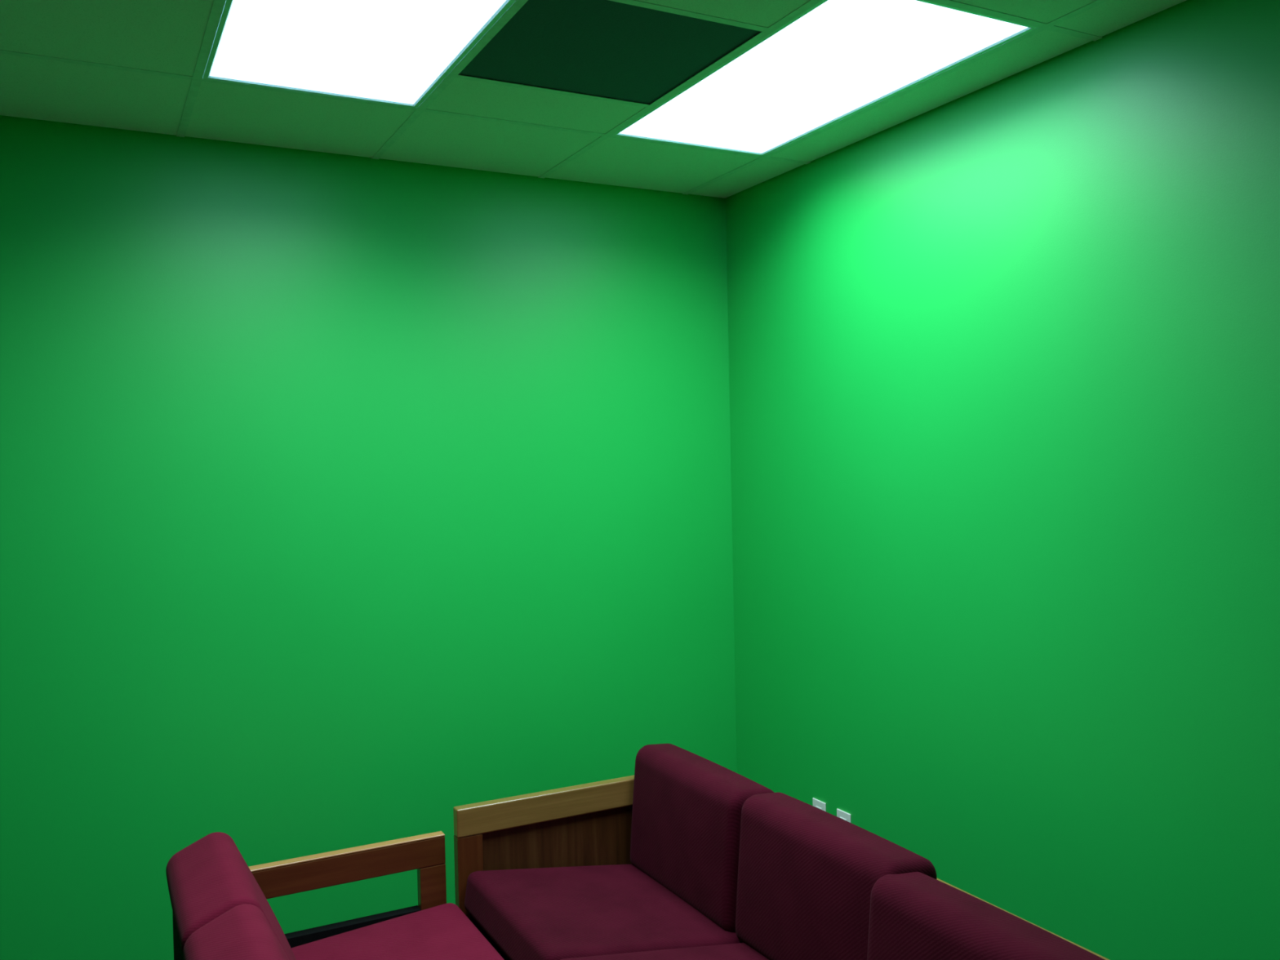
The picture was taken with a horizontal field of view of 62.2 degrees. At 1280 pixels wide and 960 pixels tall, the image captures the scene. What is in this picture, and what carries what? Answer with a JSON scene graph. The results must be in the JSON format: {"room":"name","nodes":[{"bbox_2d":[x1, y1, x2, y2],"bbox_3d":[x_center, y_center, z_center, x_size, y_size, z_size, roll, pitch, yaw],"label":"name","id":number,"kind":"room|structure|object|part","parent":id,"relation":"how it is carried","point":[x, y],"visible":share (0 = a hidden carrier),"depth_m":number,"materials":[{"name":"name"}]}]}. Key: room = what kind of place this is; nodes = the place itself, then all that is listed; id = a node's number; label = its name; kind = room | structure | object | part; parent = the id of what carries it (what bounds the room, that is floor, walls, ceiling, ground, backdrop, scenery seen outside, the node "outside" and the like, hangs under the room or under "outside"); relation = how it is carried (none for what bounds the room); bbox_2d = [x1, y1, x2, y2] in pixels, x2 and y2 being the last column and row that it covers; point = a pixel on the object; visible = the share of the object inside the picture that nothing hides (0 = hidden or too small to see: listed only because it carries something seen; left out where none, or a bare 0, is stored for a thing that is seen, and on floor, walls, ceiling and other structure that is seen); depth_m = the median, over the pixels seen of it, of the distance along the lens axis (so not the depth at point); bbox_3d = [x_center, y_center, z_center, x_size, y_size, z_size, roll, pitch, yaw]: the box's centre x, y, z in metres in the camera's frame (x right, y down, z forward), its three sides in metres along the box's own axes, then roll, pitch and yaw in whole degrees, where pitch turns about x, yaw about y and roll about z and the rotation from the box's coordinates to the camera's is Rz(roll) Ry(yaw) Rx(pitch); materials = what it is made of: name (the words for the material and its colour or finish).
{"room":"waiting room","nodes":[
{"label":"waiting room","id":0,"kind":"room"},
{"bbox_2d":[0,115,737,959],"bbox_3d":[-1.313,0.139,3.461,3.950,3.040,0.100,-2,1,-28],"label":"wall","id":1,"kind":"structure","parent":0,"point":[346,501],"depth_m":3.54,"materials":[{"name":"green paint"}]},
{"bbox_2d":[0,0,1186,198],"bbox_3d":[-0.179,-1.218,1.224,3.750,0.300,4.900,-2,1,-28],"label":"ceiling","id":2,"kind":"structure","parent":0,"point":[140,65],"depth_m":3.04,"materials":[{"name":"white tile"}]},
{"bbox_2d":[202,0,515,107],"bbox_3d":[-0.634,-1.129,2.444,0.602,0.100,1.211,-2,1,-28],"label":"ceiling light","id":3,"kind":"object","parent":2,"relation":"attached to","point":[397,52],"visible":0.85,"depth_m":2.64,"materials":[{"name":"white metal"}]},
{"bbox_2d":[458,0,760,104],"bbox_3d":[-0.095,-1.108,2.730,0.598,0.018,0.598,-2,1,-28],"label":"air vent","id":4,"kind":"object","parent":2,"relation":"attached to","point":[603,48],"visible":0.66,"depth_m":2.71,"materials":[{"name":"metal"}]},
{"bbox_2d":[613,0,1037,155],"bbox_3d":[0.445,-1.161,3.010,0.602,0.100,1.211,-2,1,-28],"label":"ceiling light","id":5,"kind":"object","parent":2,"relation":"attached to","point":[836,60],"visible":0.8,"depth_m":2.89,"materials":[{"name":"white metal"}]},
{"bbox_2d":[725,0,1279,959],"bbox_3d":[1.553,0.101,2.142,0.100,3.040,4.900,-2,1,-28],"label":"wall","id":6,"kind":"structure","parent":0,"point":[1004,354],"depth_m":2.89,"materials":[{"name":"green paint"}]},
{"bbox_2d":[812,797,826,811],"bbox_3d":[0.644,1.210,3.818,0.009,0.116,0.074,-2,1,-28],"label":"wall outlet","id":7,"kind":"object","parent":6,"relation":"attached to","point":[817,803],"visible":0.22,"depth_m":3.81,"materials":[{"name":"white plastic"}]},
{"bbox_2d":[836,808,851,822],"bbox_3d":[0.709,1.211,3.695,0.009,0.116,0.074,-2,1,-28],"label":"wall outlet","id":8,"kind":"object","parent":6,"relation":"attached to","point":[841,814],"visible":0.23,"depth_m":3.69,"materials":[{"name":"white plastic"}]},
{"bbox_3d":[-0.118,1.721,1.274,3.950,0.100,5.100,-2,1,-28],"label":"floor","id":9,"kind":"structure","parent":0,"visible":0},
{"bbox_2d":[165,831,504,959],"bbox_3d":[-0.652,1.310,2.555,0.815,0.701,1.238,-2,1,-28],"label":"loveseat","id":10,"kind":"object","parent":9,"relation":"on","point":[221,909],"visible":1,"depth_m":2.94,"materials":[{"name":"red fabric"}]},
{"bbox_3d":[-0.985,1.398,2.381,0.022,0.545,1.238,-2,1,-28],"label":"panel","id":11,"kind":"part","parent":10,"relation":"part of","materials":[{"name":"black"}]},
{"bbox_2d":[165,831,296,959],"bbox_3d":[-1.022,1.176,2.702,0.202,0.422,0.550,-28,13,-25],"label":"cushion","id":12,"kind":"object","parent":10,"relation":"on","point":[210,877],"depth_m":2.62,"materials":[{"name":"red fabric"}]},
{"bbox_2d":[182,903,288,959],"bbox_3d":[-0.759,1.179,2.201,0.202,0.422,0.582,-28,13,-25],"label":"cushion","id":13,"kind":"object","parent":10,"relation":"on","point":[235,931],"depth_m":2.30,"materials":[{"name":"red fabric"}]},
{"bbox_3d":[-0.922,1.377,3.092,0.734,0.560,0.036,-2,1,-28],"label":"arm frame","id":14,"kind":"part","parent":10,"relation":"part of","materials":[{"name":"brown wood"}]},
{"bbox_3d":[-0.958,1.363,3.072,0.653,0.112,0.038,-2,1,-28],"label":"rail","id":15,"kind":"part","parent":10,"relation":"part of","materials":[{"name":"black metal"}]},
{"bbox_2d":[291,902,504,959],"bbox_3d":[-0.717,1.368,2.846,0.660,0.140,0.574,-6,3,-28],"label":"seat cushion","id":16,"kind":"object","parent":10,"relation":"on","point":[433,931],"depth_m":2.99,"materials":[{"name":"red fabric"}]},
{"bbox_2d":[453,743,1109,959],"bbox_3d":[0.277,1.259,2.602,0.877,0.763,1.976,-2,1,-28],"label":"sofa","id":17,"kind":"object","parent":9,"relation":"on","point":[686,855],"visible":1,"depth_m":2.92,"materials":[{"name":"red fabric"}]},
{"bbox_3d":[-0.171,1.359,3.461,0.877,0.554,0.040,-2,1,-28],"label":"frame","id":18,"kind":"part","parent":17,"relation":"part of","materials":[{"name":"brown wood"}]},
{"bbox_3d":[-0.091,1.404,2.410,0.028,0.115,1.892,-2,1,-28],"label":"rail","id":19,"kind":"part","parent":17,"relation":"part of","materials":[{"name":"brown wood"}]},
{"bbox_3d":[-0.178,1.038,3.455,0.877,0.088,0.041,-2,1,-28],"label":"rail","id":20,"kind":"part","parent":17,"relation":"part of","materials":[{"name":"brown wood"}]},
{"bbox_3d":[-0.173,1.264,3.459,0.717,0.364,0.014,-2,1,-28],"label":"inset panel","id":21,"kind":"part","parent":17,"relation":"part of","materials":[{"name":"brown wood"}]},
{"bbox_2d":[464,864,742,959],"bbox_3d":[-0.036,1.304,3.135,0.800,0.145,0.661,8,-4,-27],"label":"seat cushion","id":22,"kind":"object","parent":17,"relation":"on","point":[526,912],"depth_m":3.01,"materials":[{"name":"fabric"}]},
{"bbox_2d":[560,942,768,959],"bbox_3d":[0.260,1.307,2.572,0.800,0.145,0.609,8,-4,-27],"label":"seat cushion","id":23,"kind":"object","parent":17,"relation":"on","point":[674,951],"depth_m":2.78,"materials":[{"name":"fabric"}]},
{"bbox_2d":[630,743,773,932],"bbox_3d":[0.182,1.082,3.264,0.189,0.422,0.618,4,-2,-28],"label":"cushion","id":24,"kind":"object","parent":17,"relation":"on","point":[687,806],"depth_m":3.16,"materials":[{"name":"fabric"}]},
{"bbox_2d":[735,792,937,959],"bbox_3d":[0.479,1.083,2.711,0.189,0.422,0.626,4,-2,-28],"label":"cushion","id":25,"kind":"object","parent":17,"relation":"on","point":[806,875],"depth_m":2.67,"materials":[{"name":"fabric"}]},
{"bbox_2d":[866,871,1105,959],"bbox_3d":[0.720,1.106,2.176,0.189,0.422,0.620,4,-2,-28],"label":"cushion","id":26,"kind":"object","parent":17,"relation":"on","point":[913,915],"depth_m":2.23,"materials":[{"name":"fabric"}]},
{"bbox_3d":[0.641,1.027,2.792,0.042,0.075,1.896,-2,1,-28],"label":"rail","id":27,"kind":"part","parent":17,"relation":"part of","materials":[{"name":"brown wood"}]}
]}

